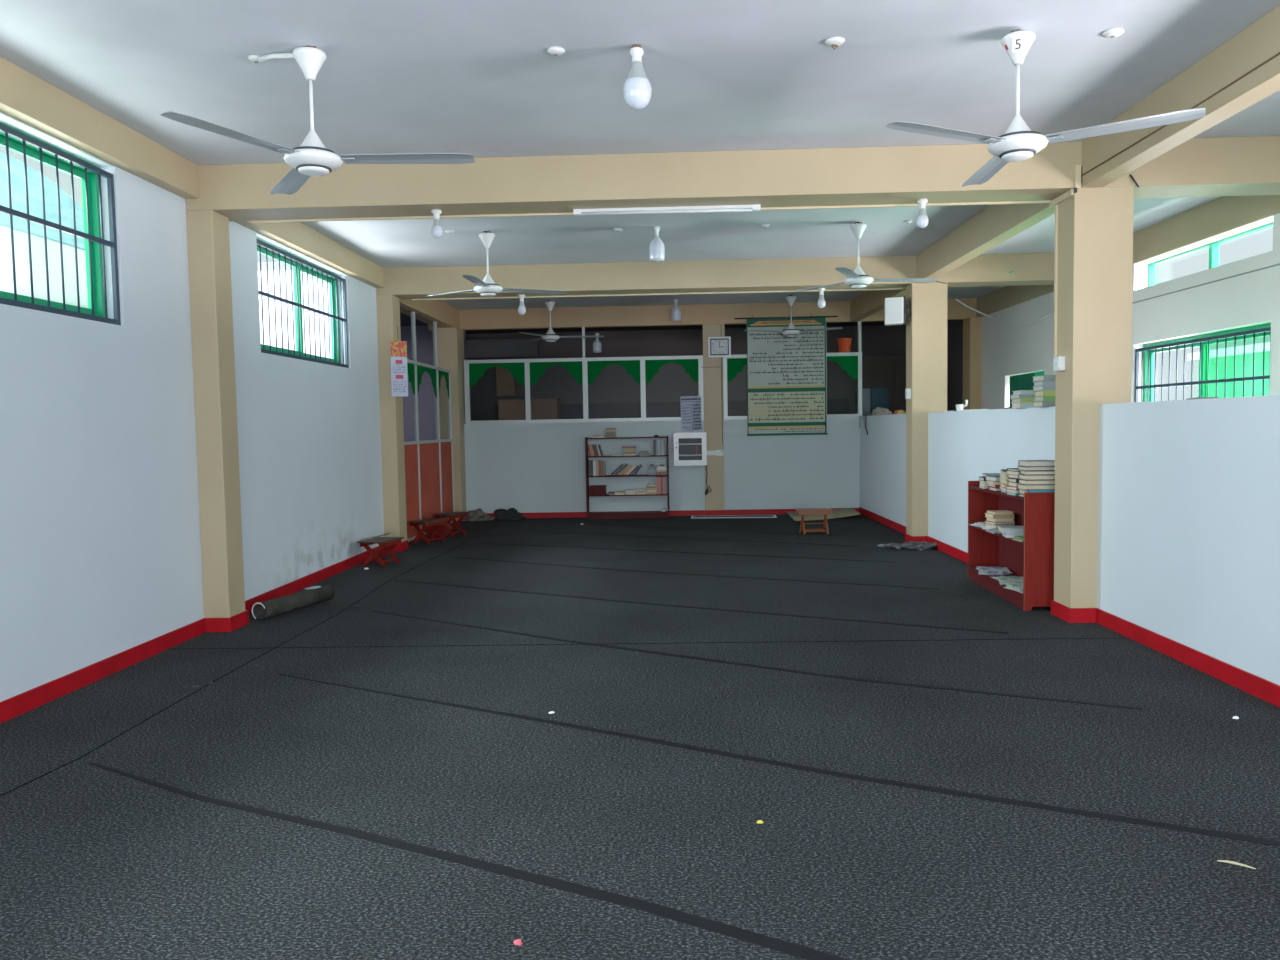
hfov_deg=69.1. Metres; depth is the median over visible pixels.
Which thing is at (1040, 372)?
window
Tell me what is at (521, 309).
light bulb
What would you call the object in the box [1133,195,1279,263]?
beam
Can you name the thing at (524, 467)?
wall
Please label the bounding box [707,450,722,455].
strip
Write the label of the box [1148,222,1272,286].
window
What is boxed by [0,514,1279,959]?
floor
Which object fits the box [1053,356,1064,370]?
switch box
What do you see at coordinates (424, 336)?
wall
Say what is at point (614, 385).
wall
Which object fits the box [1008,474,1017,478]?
book
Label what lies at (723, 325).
trim
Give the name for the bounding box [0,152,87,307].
window pane
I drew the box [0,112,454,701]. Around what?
wall
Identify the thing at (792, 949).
carpet seam
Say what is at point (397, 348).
picture
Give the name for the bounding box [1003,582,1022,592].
magazines
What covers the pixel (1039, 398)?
book
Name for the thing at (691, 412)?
sheet
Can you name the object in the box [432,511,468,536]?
table
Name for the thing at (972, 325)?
column
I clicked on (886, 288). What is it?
cable trunking
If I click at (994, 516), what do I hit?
book
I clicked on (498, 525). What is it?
seam
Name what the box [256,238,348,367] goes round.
window
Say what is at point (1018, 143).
ceiling fan
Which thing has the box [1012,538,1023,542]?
book
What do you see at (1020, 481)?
book
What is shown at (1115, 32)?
ceiling rose
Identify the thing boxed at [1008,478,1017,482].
book
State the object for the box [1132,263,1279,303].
trim
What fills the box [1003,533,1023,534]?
book
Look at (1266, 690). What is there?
baseboard
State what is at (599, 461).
book
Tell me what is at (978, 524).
magazines
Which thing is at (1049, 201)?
cable trunking
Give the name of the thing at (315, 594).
rolled mat
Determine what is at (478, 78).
ceiling
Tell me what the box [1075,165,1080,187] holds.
cable trunking
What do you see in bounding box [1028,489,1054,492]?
folder
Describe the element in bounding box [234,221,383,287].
beam
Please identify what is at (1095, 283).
column
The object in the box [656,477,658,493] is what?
book
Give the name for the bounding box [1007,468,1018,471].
book
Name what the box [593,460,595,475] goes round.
book
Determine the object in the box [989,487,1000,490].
book
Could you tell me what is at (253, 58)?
ceiling rose
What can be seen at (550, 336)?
ceiling fan
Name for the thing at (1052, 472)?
book
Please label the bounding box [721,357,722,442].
cable
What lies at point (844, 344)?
bucket
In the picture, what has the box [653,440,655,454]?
book
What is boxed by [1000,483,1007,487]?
book
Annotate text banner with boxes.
[735,313,837,435]
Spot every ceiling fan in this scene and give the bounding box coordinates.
[160,46,474,194]
[429,231,566,296]
[518,300,603,341]
[743,295,842,336]
[796,222,937,290]
[885,30,1205,186]
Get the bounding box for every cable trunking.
[251,213,573,222]
[412,288,902,300]
[760,200,1051,209]
[1049,189,1073,207]
[1054,205,1057,356]
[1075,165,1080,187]
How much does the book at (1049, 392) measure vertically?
0.041 m
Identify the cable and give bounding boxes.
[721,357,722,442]
[1081,52,1279,175]
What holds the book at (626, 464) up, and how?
on the bookcase at (622, 514)
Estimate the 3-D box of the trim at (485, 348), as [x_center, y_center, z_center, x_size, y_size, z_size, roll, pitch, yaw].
[-2.479,-2.330,16.459,1.350,0.320,0.040,-1,3,2]
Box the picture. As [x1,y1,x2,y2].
[390,341,406,356]
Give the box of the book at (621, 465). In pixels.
[611,463,623,474]
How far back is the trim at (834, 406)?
18.02 m
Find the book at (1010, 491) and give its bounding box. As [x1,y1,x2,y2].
[1007,489,1018,492]
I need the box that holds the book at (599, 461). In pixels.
[598,460,600,475]
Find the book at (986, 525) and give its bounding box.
[985,524,1013,527]
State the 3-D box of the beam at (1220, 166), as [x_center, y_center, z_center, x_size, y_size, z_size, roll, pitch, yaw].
[0.870,-2.088,6.465,8.015,0.306,0.360,-1,3,2]
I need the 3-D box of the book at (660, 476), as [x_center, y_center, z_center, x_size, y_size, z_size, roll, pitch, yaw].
[0.302,0.079,14.261,0.030,0.265,0.170,-1,3,2]
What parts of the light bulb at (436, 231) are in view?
bulb globe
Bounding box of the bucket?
[837,338,851,352]
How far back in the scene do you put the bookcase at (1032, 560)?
7.32 m
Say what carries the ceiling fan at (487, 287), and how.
hanging from the ceiling
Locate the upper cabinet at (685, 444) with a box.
[673,432,706,465]
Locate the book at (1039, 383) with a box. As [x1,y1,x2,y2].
[1033,381,1055,386]
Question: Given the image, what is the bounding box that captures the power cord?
[705,465,710,494]
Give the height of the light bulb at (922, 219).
0.195 m
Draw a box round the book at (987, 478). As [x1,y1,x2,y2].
[985,476,999,481]
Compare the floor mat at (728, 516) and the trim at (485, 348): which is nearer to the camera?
the floor mat at (728, 516)
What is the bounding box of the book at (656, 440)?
[656,440,657,454]
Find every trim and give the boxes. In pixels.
[464,338,537,357]
[494,399,848,419]
[722,324,724,336]
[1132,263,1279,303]
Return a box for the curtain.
[1009,373,1034,406]
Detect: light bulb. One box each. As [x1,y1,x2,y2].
[431,209,442,237]
[518,295,525,314]
[593,333,601,352]
[623,44,651,109]
[649,226,664,261]
[671,299,680,320]
[817,288,825,307]
[916,199,927,227]
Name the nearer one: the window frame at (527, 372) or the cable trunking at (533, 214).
the cable trunking at (533, 214)
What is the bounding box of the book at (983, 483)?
[980,481,988,485]
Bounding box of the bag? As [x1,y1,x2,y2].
[877,541,937,550]
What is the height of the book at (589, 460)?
0.240 m
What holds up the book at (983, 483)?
on the book
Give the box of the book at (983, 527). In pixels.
[982,526,997,529]
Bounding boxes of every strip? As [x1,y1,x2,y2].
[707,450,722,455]
[960,409,988,410]
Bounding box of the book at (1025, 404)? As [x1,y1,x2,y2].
[1011,402,1033,407]
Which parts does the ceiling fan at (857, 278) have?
blade, blade, rod, blade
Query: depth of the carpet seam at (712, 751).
3.62 m
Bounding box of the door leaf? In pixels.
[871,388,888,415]
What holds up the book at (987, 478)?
on the book at (988, 482)
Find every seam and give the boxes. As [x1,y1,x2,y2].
[0,525,498,795]
[89,762,847,959]
[194,638,1100,648]
[277,673,1279,846]
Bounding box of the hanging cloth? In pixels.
[496,366,514,395]
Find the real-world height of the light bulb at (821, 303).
0.226 m
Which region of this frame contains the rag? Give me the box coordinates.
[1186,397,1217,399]
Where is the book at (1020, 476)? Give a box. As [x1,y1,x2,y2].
[1018,474,1054,479]
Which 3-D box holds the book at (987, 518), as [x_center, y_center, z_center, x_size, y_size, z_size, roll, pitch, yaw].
[2.991,0.326,7.716,0.170,0.029,0.150,-1,3,-4]
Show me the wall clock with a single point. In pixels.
(717, 346)
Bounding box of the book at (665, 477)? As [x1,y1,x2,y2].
[665,477,666,493]
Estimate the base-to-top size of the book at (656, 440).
0.235 m
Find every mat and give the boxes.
[252,584,334,618]
[691,515,776,517]
[786,508,860,520]
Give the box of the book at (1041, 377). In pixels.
[1032,375,1055,381]
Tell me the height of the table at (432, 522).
0.290 m
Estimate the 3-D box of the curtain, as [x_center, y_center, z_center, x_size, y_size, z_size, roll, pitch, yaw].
[5.140,-0.900,12.523,0.036,1.030,0.860,-1,3,2]
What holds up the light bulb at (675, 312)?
hanging from the ceiling
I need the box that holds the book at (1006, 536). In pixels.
[1002,533,1023,537]
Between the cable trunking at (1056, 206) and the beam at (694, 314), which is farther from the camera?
the beam at (694, 314)
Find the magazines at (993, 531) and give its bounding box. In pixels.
[986,529,1001,533]
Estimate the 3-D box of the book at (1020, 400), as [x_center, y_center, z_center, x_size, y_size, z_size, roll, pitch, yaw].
[3.229,-0.658,7.697,0.240,0.033,0.200,-1,3,1]
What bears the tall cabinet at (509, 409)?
on the floor
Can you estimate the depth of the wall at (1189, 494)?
5.48 m
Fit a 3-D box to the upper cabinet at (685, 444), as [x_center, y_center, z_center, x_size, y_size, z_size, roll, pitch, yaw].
[0.765,-0.476,14.251,0.500,0.500,0.256,-1,3,2]
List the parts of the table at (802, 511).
leg, leg, leg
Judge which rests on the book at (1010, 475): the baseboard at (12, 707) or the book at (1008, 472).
the book at (1008, 472)
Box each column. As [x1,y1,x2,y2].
[186,210,244,617]
[376,295,406,542]
[433,327,466,520]
[702,324,723,509]
[906,282,946,535]
[963,317,981,409]
[1054,186,1133,607]
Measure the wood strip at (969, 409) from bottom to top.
0.012 m
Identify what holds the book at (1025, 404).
on the wall at (1189, 494)
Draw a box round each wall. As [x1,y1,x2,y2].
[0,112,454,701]
[258,270,466,441]
[464,417,859,512]
[466,320,962,420]
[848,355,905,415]
[859,395,1279,684]
[981,213,1279,409]
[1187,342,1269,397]
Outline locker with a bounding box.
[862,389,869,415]
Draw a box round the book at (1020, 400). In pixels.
[1011,398,1034,402]
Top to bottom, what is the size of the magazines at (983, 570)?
0.027 m
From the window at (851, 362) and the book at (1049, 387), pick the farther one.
the window at (851, 362)
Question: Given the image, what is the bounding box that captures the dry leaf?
[1217,860,1255,868]
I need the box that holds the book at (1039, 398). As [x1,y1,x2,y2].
[1034,396,1055,401]
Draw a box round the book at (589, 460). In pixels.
[589,460,590,475]
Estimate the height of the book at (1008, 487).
0.027 m
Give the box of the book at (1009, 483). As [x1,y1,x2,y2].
[1008,482,1017,486]
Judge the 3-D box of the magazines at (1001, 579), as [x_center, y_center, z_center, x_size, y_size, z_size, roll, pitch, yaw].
[2.948,0.796,7.344,0.276,0.023,0.357,-1,3,4]
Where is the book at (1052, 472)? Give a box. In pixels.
[1019,470,1054,474]
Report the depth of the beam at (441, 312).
12.95 m
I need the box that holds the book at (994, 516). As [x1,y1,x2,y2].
[985,513,1013,518]
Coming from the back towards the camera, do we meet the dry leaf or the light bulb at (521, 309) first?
the light bulb at (521, 309)
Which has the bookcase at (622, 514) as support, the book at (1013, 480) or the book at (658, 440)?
the book at (658, 440)
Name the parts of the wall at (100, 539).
panel, panel, panel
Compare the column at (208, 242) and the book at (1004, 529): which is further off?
the book at (1004, 529)
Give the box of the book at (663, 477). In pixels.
[663,477,664,493]
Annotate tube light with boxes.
[573,204,759,215]
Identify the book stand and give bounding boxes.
[424,516,451,537]
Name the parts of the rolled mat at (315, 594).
pale trim, lid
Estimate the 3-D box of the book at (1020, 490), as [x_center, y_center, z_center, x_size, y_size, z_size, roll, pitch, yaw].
[2.954,0.086,6.927,0.215,0.035,0.170,-1,3,9]
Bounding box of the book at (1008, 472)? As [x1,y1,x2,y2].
[1007,471,1018,474]
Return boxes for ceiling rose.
[248,55,262,62]
[445,230,454,233]
[547,47,564,55]
[825,37,844,49]
[1102,28,1123,37]
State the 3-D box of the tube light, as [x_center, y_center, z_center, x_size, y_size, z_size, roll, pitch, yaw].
[0.189,-1.909,6.587,1.320,0.040,0.044,-1,3,2]
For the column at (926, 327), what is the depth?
10.47 m
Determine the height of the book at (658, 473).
0.044 m
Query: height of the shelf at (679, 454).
0.016 m
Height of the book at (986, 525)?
0.021 m
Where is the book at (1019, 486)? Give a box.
[1017,484,1053,489]
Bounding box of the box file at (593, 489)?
[589,485,605,494]
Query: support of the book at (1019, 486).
on the book at (1020, 490)
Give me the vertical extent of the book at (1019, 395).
0.031 m
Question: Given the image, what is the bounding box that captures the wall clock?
[708,337,730,356]
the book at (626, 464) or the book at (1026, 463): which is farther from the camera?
the book at (626, 464)
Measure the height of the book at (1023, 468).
0.029 m
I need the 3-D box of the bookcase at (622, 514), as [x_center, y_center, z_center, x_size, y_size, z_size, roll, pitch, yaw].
[-0.189,-0.043,14.277,1.264,1.245,0.245,-1,3,2]
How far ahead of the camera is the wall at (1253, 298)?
8.80 m
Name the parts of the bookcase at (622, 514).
panel, shelf, shelf, shelf, shelf, shelf, panel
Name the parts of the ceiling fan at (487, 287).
blade, blade, rod, blade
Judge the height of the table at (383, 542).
0.280 m
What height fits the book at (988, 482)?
0.025 m
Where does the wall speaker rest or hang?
attached to the column at (926, 327)
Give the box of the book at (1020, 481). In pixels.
[1018,479,1054,484]
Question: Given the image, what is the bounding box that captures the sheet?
[680,394,701,430]
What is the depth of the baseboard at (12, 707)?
5.90 m
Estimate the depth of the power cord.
14.34 m
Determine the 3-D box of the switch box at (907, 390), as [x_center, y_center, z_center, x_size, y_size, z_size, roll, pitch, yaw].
[3.043,-0.979,10.550,0.046,0.120,0.100,-1,3,2]
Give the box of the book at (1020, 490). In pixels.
[1019,489,1027,494]
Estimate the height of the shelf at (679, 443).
0.016 m
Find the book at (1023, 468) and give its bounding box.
[1018,466,1054,470]
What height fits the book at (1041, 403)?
0.041 m
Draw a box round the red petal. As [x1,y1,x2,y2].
[513,939,521,944]
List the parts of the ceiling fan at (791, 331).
blade, rod, blade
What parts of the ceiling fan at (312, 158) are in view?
blade, blade arm, blade, rod, blade arm, blade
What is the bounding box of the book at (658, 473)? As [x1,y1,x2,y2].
[657,472,666,474]
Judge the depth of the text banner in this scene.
14.20 m
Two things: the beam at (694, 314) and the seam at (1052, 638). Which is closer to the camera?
the seam at (1052, 638)
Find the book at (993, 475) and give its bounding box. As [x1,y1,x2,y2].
[986,474,1000,476]
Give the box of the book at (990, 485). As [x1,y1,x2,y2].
[989,484,999,487]
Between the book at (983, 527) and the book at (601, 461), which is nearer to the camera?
the book at (983, 527)
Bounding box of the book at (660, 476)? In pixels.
[659,476,660,493]
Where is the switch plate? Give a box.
[716,450,722,455]
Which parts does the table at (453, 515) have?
leg, leg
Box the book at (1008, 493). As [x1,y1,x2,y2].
[1006,492,1018,495]
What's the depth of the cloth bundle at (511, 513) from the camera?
14.26 m
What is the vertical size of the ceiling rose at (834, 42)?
0.041 m
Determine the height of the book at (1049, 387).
0.037 m
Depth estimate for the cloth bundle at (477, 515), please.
14.23 m
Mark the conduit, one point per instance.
(274, 55)
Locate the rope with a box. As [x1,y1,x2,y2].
[955,299,1053,326]
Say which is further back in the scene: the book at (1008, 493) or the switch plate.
the switch plate
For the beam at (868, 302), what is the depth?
12.88 m
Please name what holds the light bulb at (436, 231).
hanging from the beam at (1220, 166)
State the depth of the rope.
12.43 m
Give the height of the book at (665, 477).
0.250 m
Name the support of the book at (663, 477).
on the bookcase at (622, 514)
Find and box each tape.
[373,611,1141,709]
[395,579,1007,633]
[455,557,939,588]
[485,543,894,561]
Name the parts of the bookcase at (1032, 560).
panel, shelf, shelf, shelf, panel, panel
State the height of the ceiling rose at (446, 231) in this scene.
0.024 m
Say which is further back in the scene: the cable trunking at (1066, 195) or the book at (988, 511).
the book at (988, 511)
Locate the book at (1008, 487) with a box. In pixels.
[1007,486,1018,490]
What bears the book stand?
on the floor
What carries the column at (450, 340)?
on the floor
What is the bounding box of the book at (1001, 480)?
[1000,479,1008,483]
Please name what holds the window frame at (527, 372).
in the wall at (524, 467)
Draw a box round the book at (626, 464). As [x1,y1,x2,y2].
[615,463,627,474]
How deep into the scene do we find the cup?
9.54 m
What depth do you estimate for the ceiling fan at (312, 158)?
4.45 m
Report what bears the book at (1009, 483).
on the book at (1008, 487)
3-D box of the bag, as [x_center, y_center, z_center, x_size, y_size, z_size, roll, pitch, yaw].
[2.998,0.713,10.236,0.705,0.090,0.384,-2,3,-19]
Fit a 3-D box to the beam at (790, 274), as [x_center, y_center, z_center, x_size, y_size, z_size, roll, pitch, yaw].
[1.002,-2.332,10.646,8.015,0.306,0.380,-1,3,2]
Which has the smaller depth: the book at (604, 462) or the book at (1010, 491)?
the book at (1010, 491)
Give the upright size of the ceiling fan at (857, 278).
0.608 m
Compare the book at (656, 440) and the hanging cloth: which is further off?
the hanging cloth
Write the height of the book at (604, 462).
0.225 m
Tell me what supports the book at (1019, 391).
on the book at (1019, 395)
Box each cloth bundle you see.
[462,508,493,520]
[494,508,525,519]
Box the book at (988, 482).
[987,481,999,484]
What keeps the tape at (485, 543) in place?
on the floor
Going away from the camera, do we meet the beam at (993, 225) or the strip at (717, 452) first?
the beam at (993, 225)
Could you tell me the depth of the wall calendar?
10.63 m
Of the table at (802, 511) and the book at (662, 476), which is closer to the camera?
the table at (802, 511)
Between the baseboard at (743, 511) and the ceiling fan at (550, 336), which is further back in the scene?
the baseboard at (743, 511)
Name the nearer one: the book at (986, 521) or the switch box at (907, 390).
the book at (986, 521)
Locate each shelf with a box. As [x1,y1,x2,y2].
[679,443,701,444]
[679,454,701,455]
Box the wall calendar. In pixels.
[390,327,407,395]
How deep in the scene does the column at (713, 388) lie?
14.31 m
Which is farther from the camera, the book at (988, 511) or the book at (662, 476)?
the book at (662, 476)
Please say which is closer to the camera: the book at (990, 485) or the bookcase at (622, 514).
the book at (990, 485)
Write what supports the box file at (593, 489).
on the bookcase at (622, 514)
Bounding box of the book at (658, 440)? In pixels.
[658,440,659,454]
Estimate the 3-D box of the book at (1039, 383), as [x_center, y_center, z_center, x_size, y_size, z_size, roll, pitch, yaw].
[3.217,-0.750,7.221,0.250,0.035,0.200,-1,3,3]
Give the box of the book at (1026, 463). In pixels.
[1018,460,1054,466]
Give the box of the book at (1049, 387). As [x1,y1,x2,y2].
[1033,385,1055,390]
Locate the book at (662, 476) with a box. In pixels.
[661,476,662,493]
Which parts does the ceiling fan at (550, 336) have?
blade, rod, blade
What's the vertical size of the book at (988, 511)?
0.019 m
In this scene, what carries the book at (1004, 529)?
on the book at (1003, 533)
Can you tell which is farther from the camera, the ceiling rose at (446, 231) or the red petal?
the ceiling rose at (446, 231)
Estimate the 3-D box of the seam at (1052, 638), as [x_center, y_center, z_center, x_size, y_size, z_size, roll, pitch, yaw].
[0.012,1.055,6.001,6.192,0.001,0.014,-1,3,1]
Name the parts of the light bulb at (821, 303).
bulb globe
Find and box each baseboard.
[0,540,407,723]
[485,508,858,518]
[859,507,1279,706]
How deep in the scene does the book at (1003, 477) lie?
7.32 m
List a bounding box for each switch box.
[905,388,910,398]
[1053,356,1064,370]
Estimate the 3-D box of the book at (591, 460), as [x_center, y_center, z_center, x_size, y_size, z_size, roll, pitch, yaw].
[-0.732,-0.186,14.278,0.028,0.240,0.170,-1,3,2]
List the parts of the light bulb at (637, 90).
bulb globe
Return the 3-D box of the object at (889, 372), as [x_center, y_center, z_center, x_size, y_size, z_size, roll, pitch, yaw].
[4.450,-0.909,16.533,1.350,2.550,0.620,-1,3,2]
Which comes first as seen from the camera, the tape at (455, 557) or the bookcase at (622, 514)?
the tape at (455, 557)
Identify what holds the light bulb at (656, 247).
hanging from the ceiling
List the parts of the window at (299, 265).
sash, sash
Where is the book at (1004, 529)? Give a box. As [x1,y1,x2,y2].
[998,526,1023,532]
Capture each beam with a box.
[0,56,198,198]
[186,136,1279,220]
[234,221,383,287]
[376,252,1053,298]
[400,299,459,328]
[429,298,976,330]
[850,288,905,320]
[916,203,1054,282]
[977,285,1053,316]
[1082,5,1279,186]
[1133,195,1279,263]
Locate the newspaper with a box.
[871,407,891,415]
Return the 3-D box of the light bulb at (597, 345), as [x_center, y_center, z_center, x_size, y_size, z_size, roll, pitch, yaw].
[-0.695,-2.226,15.126,0.148,0.316,0.148,-1,3,2]
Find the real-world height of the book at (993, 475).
0.009 m
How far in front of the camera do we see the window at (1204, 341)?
8.38 m
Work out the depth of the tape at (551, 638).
5.27 m
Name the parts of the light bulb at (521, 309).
bulb globe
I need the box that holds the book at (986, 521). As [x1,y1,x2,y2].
[984,520,1015,524]
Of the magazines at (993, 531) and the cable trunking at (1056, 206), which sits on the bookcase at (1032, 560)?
the magazines at (993, 531)
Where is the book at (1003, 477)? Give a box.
[1000,475,1008,479]
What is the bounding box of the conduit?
[257,53,293,61]
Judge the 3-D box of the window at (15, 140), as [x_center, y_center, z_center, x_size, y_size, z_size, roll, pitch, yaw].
[-3.286,-1.339,4.370,0.142,0.955,2.570,-1,3,2]
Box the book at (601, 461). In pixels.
[601,461,602,475]
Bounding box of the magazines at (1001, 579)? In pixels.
[991,576,1022,584]
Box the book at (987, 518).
[986,517,1014,521]
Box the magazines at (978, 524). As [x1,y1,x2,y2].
[970,522,984,527]
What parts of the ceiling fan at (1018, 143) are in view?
blade, blade, blade arm, rod, blade arm, blade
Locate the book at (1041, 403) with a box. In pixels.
[1033,401,1054,406]
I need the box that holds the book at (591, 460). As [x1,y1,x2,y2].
[591,460,592,475]
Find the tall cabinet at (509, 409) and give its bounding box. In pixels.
[498,399,559,419]
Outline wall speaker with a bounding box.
[885,295,909,325]
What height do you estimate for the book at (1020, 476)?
0.035 m
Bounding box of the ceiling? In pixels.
[0,0,1279,333]
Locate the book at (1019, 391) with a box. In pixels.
[1012,390,1034,394]
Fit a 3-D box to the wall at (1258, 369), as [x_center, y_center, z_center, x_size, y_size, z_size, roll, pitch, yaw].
[9.319,-0.516,9.898,2.200,2.360,8.600,-1,3,2]
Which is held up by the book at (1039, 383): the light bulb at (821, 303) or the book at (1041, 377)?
the book at (1041, 377)
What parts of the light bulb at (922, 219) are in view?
bulb globe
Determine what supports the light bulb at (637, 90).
hanging from the ceiling
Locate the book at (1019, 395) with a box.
[1010,394,1034,398]
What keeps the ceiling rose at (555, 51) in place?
attached to the ceiling
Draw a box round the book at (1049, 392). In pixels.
[1034,390,1055,396]
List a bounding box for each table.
[357,537,403,566]
[407,518,448,543]
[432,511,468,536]
[795,508,832,534]
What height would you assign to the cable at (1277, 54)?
0.026 m
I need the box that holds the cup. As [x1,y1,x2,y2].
[956,400,967,410]
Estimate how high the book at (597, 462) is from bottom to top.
0.225 m
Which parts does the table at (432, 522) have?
leg, leg, leg, leg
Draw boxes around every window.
[0,122,120,324]
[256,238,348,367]
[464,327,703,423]
[723,321,861,419]
[1013,371,1043,375]
[1134,323,1270,401]
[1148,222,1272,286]
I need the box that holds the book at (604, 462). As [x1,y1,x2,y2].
[603,461,605,475]
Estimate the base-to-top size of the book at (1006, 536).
0.017 m
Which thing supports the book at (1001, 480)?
on the book at (1002, 485)
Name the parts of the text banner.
rod, title panel, rod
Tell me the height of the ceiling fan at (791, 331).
0.608 m
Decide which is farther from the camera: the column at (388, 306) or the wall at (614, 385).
the wall at (614, 385)
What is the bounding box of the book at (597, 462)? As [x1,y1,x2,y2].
[596,461,598,475]
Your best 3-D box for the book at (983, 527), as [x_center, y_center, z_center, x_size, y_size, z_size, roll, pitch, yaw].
[2.981,0.399,7.738,0.200,0.021,0.150,-2,3,-12]
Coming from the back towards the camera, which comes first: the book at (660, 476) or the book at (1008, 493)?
the book at (660, 476)
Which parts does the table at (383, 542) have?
leg, leg, leg, leg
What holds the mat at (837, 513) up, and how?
on the floor
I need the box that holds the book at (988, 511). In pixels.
[987,510,1012,513]
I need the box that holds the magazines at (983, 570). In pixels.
[976,566,1012,574]
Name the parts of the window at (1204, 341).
sash, sash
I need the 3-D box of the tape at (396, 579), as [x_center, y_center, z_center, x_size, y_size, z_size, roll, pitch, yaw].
[0.044,0.974,7.395,5.398,0.002,0.107,1,4,29]
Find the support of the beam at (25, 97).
attached to the ceiling
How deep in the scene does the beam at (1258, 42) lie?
4.88 m
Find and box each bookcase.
[585,436,669,518]
[968,481,1054,610]

